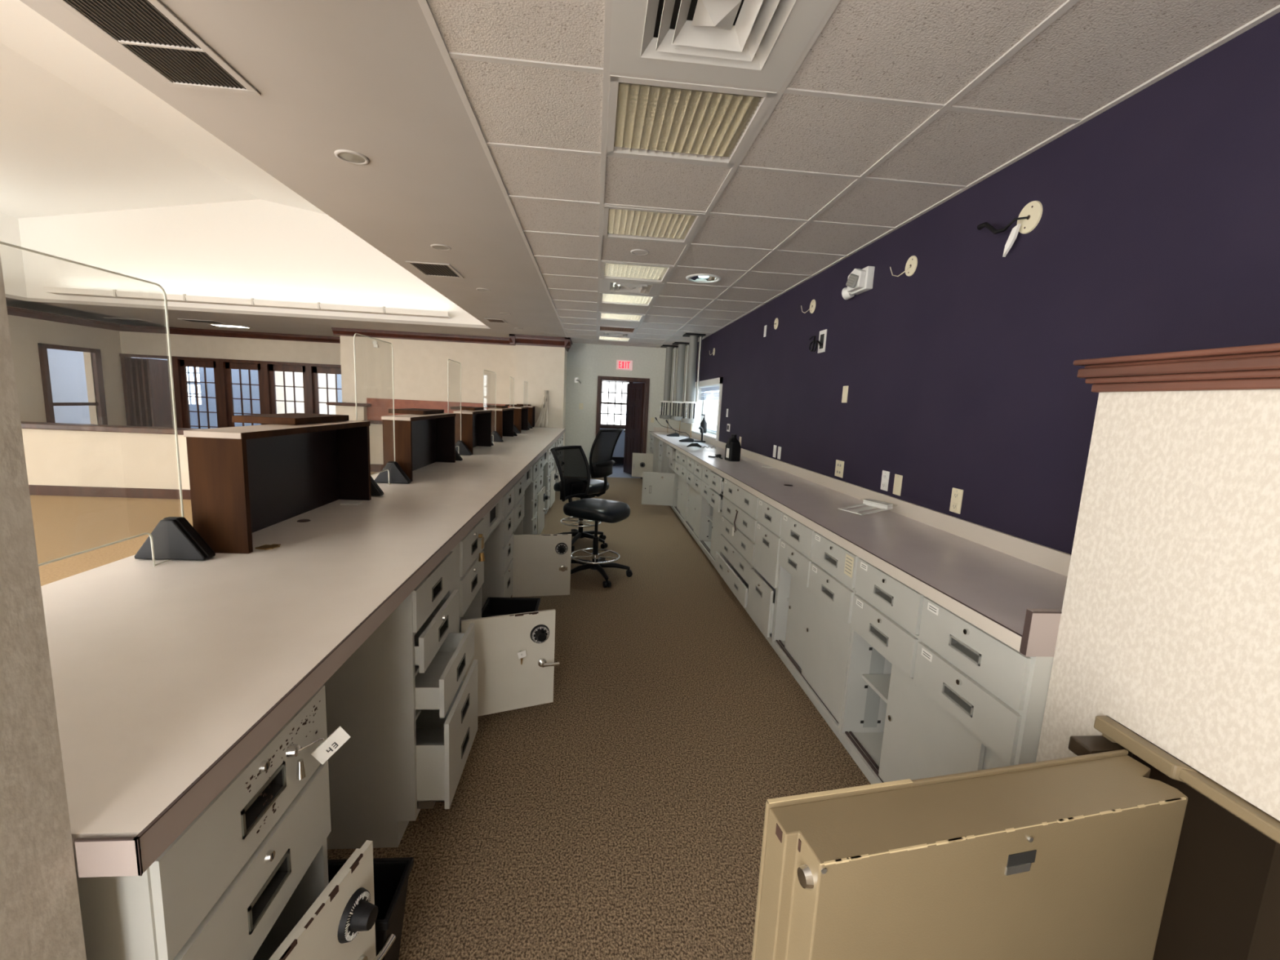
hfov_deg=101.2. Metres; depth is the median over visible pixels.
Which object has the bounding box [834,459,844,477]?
wall plate
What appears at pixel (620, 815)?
floor
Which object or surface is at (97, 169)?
recessed ceiling
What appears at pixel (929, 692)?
base cabinet
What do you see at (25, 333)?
wall
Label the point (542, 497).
pedestal
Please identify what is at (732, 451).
jug
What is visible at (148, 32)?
ceiling vent
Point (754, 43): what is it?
air vent
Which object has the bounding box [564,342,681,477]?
wall
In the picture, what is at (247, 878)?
pedestal
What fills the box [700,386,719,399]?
window blind
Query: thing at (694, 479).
base cabinet
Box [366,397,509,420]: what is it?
trim
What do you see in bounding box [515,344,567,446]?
wall pillar
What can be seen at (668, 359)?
station
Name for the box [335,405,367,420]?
wall
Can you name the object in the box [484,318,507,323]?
ceiling vent
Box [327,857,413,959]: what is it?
waste bin
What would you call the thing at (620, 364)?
exit sign
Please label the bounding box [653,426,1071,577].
backsplash
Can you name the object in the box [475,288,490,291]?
ceiling disc
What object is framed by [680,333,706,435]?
station
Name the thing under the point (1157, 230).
wall
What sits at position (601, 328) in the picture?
ceiling vent
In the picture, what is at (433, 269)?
ceiling vent
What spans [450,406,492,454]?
divider
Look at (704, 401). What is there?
window
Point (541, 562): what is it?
pedestal
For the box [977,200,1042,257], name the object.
junction cover
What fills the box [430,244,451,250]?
ceiling disc
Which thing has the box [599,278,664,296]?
ceiling vent
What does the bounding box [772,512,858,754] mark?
base cabinet
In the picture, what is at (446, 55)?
ceiling grid
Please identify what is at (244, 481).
divider
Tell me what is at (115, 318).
ceiling panel
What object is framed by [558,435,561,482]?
pedestal
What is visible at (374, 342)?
wall sconce
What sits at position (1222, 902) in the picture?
cabinet
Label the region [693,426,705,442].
stand
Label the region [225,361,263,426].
door
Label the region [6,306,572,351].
trim
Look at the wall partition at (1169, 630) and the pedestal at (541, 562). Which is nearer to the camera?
the wall partition at (1169, 630)
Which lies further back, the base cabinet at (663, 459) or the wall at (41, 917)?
the base cabinet at (663, 459)
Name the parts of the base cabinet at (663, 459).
drawer, drawer, drawer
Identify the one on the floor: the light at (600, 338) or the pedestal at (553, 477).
the pedestal at (553, 477)
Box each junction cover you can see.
[766,318,777,329]
[800,299,815,313]
[889,255,917,276]
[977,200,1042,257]
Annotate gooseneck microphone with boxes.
[654,417,679,436]
[666,419,693,442]
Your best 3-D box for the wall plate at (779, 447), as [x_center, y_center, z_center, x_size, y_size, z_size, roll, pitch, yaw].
[1.321,-0.257,4.988,0.008,0.118,0.075,2,8,-5]
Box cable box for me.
[808,328,826,353]
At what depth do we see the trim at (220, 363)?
11.34 m
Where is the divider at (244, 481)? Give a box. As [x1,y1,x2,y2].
[183,413,371,553]
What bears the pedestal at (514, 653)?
on the floor
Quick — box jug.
[724,434,741,461]
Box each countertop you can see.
[40,426,565,877]
[648,426,1071,656]
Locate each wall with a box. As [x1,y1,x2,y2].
[0,254,86,959]
[8,315,126,425]
[22,428,190,489]
[119,331,341,364]
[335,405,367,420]
[339,335,350,402]
[348,336,515,464]
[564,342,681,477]
[600,382,639,465]
[680,12,1279,554]
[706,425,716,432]
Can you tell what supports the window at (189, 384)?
in the window glass at (210, 371)
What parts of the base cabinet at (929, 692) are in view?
recessed pull, recessed pull, drawer, drawer, sliding door, recessed pull, recessed pull, drawer, drawer, sliding door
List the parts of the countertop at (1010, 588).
cord coil, plastic bracket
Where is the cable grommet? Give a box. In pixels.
[297,519,311,522]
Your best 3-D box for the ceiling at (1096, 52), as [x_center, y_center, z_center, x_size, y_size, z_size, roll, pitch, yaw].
[-5.969,-2.053,4.255,14.756,0.050,14.586,2,8,-5]
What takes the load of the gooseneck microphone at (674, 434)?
on the countertop at (1010, 588)
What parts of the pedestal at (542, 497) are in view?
drawer, safe door, drawer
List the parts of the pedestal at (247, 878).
drawer, drawer, recessed pull, recessed pull, safe door, handle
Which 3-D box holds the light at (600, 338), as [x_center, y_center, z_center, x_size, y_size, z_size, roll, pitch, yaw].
[-0.457,-2.563,9.309,0.585,0.129,0.585,2,8,-5]
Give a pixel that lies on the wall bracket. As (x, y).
(576, 380)
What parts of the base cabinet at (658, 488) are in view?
hinged door, drawer, drawer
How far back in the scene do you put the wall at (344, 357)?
9.86 m
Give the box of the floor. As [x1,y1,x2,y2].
[30,464,871,959]
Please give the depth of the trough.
8.15 m
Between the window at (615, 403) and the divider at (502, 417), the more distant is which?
the window at (615, 403)
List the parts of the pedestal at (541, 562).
drawer, drawer, safe door, handle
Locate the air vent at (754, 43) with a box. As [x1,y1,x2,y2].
[608,0,833,89]
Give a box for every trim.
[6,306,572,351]
[20,421,204,435]
[119,353,341,427]
[326,401,371,406]
[361,420,382,424]
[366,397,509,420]
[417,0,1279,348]
[595,375,649,479]
[600,382,633,429]
[689,377,723,440]
[1073,342,1279,392]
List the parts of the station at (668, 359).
ceiling plate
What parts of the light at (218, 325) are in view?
panel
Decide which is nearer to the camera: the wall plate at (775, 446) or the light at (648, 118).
the light at (648, 118)
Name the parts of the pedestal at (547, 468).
drawer, drawer, drawer, drawer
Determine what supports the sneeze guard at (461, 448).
on the countertop at (170, 677)
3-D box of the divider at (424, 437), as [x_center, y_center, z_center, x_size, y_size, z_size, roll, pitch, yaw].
[-1.558,-0.274,3.622,0.304,0.412,1.021,2,8,-5]
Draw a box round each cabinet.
[631,434,659,477]
[641,444,677,514]
[657,439,668,472]
[673,449,688,529]
[684,456,703,551]
[698,465,724,578]
[714,478,759,626]
[746,498,782,657]
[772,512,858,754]
[840,557,1053,784]
[1068,715,1279,959]
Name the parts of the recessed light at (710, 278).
bulb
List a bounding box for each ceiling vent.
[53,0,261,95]
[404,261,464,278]
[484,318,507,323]
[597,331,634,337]
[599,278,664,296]
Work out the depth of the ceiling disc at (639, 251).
3.87 m
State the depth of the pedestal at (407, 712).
1.77 m
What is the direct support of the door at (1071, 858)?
in the wall partition at (1169, 630)
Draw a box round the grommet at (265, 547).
[255,543,280,550]
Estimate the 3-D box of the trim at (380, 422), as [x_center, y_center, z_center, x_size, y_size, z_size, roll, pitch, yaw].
[-3.800,-1.054,10.042,2.800,0.055,0.250,2,8,-5]
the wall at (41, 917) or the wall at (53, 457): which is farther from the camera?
the wall at (53, 457)
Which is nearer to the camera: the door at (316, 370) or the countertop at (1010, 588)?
the countertop at (1010, 588)
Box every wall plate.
[578,403,583,408]
[726,423,730,431]
[763,324,766,337]
[773,444,776,457]
[777,446,781,459]
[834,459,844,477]
[841,386,848,402]
[880,470,889,491]
[893,474,902,495]
[949,487,963,514]
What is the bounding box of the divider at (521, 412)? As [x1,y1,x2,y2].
[505,404,528,433]
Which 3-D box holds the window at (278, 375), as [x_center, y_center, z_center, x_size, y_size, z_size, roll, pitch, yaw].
[-8.289,-2.068,13.129,0.060,2.600,2.900,2,8,-5]
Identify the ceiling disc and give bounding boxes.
[334,149,369,164]
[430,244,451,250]
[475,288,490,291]
[499,312,511,315]
[630,248,648,255]
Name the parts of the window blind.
head rail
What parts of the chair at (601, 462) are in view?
seat, frame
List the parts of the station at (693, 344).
ceiling plate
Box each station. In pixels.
[659,345,678,432]
[671,342,688,435]
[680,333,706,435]
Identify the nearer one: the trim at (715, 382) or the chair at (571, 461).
the chair at (571, 461)
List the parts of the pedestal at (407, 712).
drawer, drawer, recessed pull, recessed pull, drawer, drawer, filler panel, recessed pull, recessed pull, recessed pull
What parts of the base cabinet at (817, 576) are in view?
recessed pull, drawer, recessed pull, sliding door, drawer, sliding door, recessed pull, drawer, recessed pull, drawer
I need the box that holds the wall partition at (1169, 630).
[1035,389,1279,821]
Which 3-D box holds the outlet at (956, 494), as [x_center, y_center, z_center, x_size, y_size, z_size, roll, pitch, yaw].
[1.530,0.073,2.544,0.003,0.028,0.034,2,8,-5]
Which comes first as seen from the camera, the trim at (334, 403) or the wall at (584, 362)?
the trim at (334, 403)
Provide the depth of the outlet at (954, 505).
2.55 m
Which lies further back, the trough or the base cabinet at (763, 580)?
the trough
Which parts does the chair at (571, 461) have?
frame, seat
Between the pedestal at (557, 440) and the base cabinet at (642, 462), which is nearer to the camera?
the pedestal at (557, 440)
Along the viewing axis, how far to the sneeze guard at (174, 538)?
1.56 m
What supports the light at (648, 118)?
attached to the ceiling at (1096, 52)
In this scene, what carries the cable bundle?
on the countertop at (1010, 588)
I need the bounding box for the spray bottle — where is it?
[699,413,706,433]
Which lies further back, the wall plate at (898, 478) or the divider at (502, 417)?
the divider at (502, 417)
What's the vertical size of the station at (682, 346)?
1.656 m
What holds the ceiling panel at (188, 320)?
attached to the ceiling at (1096, 52)
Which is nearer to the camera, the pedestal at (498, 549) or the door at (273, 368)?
the pedestal at (498, 549)
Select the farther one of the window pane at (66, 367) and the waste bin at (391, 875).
the window pane at (66, 367)
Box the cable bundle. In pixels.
[686,443,715,448]
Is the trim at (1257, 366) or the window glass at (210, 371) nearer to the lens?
the trim at (1257, 366)
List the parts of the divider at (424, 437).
panel, panel, panel, panel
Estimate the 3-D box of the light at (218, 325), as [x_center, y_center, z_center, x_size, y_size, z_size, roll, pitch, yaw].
[-7.970,-2.993,10.226,0.600,0.010,0.320,2,8,-5]
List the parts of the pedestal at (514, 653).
drawer, drawer, recessed pull, recessed pull, safe door, handle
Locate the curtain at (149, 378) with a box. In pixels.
[128,357,173,427]
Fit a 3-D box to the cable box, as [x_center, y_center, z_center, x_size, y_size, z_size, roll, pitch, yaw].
[1.387,-1.094,4.159,0.086,0.170,0.202,2,8,-5]
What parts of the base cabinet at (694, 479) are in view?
drawer, drawer, sliding door, sliding door, drawer, drawer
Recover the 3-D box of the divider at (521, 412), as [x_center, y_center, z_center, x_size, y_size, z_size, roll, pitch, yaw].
[-1.958,-0.970,8.246,0.304,0.412,0.836,2,8,-5]
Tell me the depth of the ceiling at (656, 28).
1.89 m
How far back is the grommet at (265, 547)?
1.75 m
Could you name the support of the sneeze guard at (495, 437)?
on the countertop at (170, 677)
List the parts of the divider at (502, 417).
panel, panel, panel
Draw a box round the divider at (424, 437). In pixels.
[381,408,455,481]
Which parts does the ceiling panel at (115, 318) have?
panel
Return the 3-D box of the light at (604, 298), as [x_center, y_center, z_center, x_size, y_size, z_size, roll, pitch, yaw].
[-0.145,-2.021,5.705,0.585,0.129,0.585,2,8,-5]
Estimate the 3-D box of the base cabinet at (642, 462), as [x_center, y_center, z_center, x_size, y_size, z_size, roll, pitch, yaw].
[0.316,-0.424,10.425,0.980,0.950,0.747,2,8,-5]
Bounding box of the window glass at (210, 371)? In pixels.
[138,357,342,428]
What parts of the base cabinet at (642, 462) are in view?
safe door, drawer, drawer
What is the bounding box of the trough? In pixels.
[43,286,451,318]
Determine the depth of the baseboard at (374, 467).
10.10 m
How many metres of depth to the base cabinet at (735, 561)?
4.10 m
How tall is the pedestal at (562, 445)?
0.962 m
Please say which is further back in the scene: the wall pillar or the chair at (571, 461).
the wall pillar
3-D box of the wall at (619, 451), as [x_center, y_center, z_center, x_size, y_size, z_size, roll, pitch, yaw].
[-0.388,-1.538,11.915,3.900,2.654,2.300,2,8,-5]
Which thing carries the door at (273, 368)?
in the wall at (131, 343)
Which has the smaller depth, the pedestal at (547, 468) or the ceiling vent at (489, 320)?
the pedestal at (547, 468)
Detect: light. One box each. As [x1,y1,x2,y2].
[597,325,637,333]
[597,335,631,342]
[598,311,644,322]
[599,282,656,306]
[600,261,673,283]
[602,205,704,244]
[606,75,776,166]
[685,273,721,283]
[841,266,875,299]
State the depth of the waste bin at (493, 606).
3.16 m
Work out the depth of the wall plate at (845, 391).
3.71 m
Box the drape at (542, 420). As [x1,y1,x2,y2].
[533,390,548,427]
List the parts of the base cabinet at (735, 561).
drawer, recessed pull, drawer, drawer, drawer, drawer, recessed pull, recessed pull, recessed pull, recessed pull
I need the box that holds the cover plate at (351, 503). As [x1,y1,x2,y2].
[340,501,362,505]
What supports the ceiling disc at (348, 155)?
attached to the ceiling at (1096, 52)
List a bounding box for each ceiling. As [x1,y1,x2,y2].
[0,0,484,324]
[4,0,1279,348]
[602,26,675,226]
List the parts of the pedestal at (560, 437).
drawer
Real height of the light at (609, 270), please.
0.129 m
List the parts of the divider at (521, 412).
panel, panel, panel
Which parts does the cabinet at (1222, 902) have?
door frame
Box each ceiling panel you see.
[105,317,152,322]
[177,318,223,323]
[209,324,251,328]
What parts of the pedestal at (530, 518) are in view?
drawer, drawer, drawer, drawer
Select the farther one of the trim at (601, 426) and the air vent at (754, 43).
the trim at (601, 426)
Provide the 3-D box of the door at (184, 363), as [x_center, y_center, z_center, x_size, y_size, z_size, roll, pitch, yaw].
[-9.517,-1.587,11.441,0.760,1.980,0.040,2,8,-5]
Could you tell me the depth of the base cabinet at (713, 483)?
5.07 m
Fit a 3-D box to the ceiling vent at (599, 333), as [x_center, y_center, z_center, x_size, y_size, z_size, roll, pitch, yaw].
[-0.406,-2.449,8.712,0.594,0.117,0.594,2,8,-5]
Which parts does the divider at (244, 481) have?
panel, panel, panel, panel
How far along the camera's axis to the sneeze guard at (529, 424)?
9.14 m
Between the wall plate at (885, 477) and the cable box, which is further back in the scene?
the cable box
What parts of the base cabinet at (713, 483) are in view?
drawer, drawer, drawer, sliding door, drawer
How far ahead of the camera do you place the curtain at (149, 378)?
11.42 m
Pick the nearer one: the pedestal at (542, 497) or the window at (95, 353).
the pedestal at (542, 497)
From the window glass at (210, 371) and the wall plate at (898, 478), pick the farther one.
the window glass at (210, 371)
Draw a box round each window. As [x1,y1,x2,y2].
[37,342,107,424]
[186,366,202,405]
[275,371,336,414]
[600,380,630,426]
[702,391,715,435]
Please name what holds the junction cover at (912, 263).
attached to the wall at (1157, 230)
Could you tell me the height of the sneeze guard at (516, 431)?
0.805 m
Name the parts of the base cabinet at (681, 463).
drawer, drawer, sliding door, sliding door, drawer, drawer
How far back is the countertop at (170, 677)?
1.12 m
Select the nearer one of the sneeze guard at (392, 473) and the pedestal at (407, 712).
the pedestal at (407, 712)
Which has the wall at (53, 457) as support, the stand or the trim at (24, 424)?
the trim at (24, 424)
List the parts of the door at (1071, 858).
latch plate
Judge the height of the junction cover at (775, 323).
0.110 m
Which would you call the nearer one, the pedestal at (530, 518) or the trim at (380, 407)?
the pedestal at (530, 518)
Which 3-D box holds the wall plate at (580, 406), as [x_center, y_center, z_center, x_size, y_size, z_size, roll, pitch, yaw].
[-1.177,-1.477,10.529,0.080,0.120,0.014,2,8,-5]
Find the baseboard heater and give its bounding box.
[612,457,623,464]
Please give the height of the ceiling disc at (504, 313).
0.009 m
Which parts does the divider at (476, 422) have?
panel, panel, panel, panel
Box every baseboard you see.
[28,484,191,499]
[370,463,383,471]
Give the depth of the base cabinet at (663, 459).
8.76 m
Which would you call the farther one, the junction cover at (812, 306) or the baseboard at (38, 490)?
the baseboard at (38, 490)
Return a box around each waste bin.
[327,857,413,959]
[481,597,540,617]
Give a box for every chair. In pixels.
[550,445,632,587]
[553,428,622,551]
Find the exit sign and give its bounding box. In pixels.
[616,360,632,370]
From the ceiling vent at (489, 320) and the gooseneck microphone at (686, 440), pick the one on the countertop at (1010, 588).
the gooseneck microphone at (686, 440)
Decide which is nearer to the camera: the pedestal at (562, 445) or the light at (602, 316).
the light at (602, 316)
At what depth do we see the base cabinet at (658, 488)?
7.43 m
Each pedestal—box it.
[75,685,395,959]
[322,542,478,848]
[459,518,559,716]
[481,485,514,608]
[511,475,571,597]
[522,460,537,534]
[536,454,548,534]
[542,446,551,514]
[549,443,558,507]
[553,438,559,492]
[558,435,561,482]
[560,434,563,446]
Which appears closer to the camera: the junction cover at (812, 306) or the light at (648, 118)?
the light at (648, 118)
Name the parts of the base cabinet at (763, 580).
recessed pull, drawer, recessed pull, drawer, recessed pull, drawer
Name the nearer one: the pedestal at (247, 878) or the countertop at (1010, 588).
the pedestal at (247, 878)
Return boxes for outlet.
[951,502,957,509]
[953,491,959,498]
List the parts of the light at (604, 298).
frame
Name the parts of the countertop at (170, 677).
knee space apron, knee space apron, knee space apron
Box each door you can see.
[179,360,220,428]
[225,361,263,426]
[268,364,306,413]
[312,366,342,413]
[623,382,644,474]
[751,749,1187,959]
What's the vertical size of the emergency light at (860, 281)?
0.167 m
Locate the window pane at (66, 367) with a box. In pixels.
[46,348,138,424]
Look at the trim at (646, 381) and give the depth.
10.58 m
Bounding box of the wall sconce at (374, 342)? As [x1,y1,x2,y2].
[372,340,378,347]
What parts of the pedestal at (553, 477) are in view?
drawer, safe door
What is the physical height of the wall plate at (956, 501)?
0.118 m
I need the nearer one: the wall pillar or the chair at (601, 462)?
the chair at (601, 462)
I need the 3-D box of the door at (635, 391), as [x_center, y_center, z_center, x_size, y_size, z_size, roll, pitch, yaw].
[-0.134,-1.085,11.269,0.170,1.950,0.800,-1,9,-26]
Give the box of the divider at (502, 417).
[484,404,514,438]
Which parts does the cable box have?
open plate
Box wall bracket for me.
[574,377,581,383]
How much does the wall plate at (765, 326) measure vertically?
0.118 m
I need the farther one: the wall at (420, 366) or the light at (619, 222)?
the wall at (420, 366)
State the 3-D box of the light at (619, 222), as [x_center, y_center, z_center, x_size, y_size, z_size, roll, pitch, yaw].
[0.064,-1.659,3.303,0.585,0.129,0.585,2,8,-5]
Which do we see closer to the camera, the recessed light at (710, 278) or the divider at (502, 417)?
the recessed light at (710, 278)
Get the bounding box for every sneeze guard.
[0,240,215,566]
[353,333,411,496]
[447,359,471,460]
[483,369,503,445]
[509,376,519,435]
[523,381,532,430]
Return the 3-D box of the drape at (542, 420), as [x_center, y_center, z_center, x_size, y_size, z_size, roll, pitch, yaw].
[-1.810,-1.304,9.641,0.249,0.679,0.059,2,8,-5]
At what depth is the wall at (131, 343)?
11.30 m
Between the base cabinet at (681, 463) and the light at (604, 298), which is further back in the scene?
the base cabinet at (681, 463)
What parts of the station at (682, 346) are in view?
ceiling plate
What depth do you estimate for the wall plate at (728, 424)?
6.88 m
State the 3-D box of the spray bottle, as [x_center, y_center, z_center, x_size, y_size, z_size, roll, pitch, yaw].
[1.048,-0.924,8.630,0.110,0.305,0.110,2,8,-5]
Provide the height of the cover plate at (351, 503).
0.004 m
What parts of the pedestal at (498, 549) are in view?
drawer, drawer, drawer, drawer, recessed pull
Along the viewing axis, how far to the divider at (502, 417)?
6.61 m

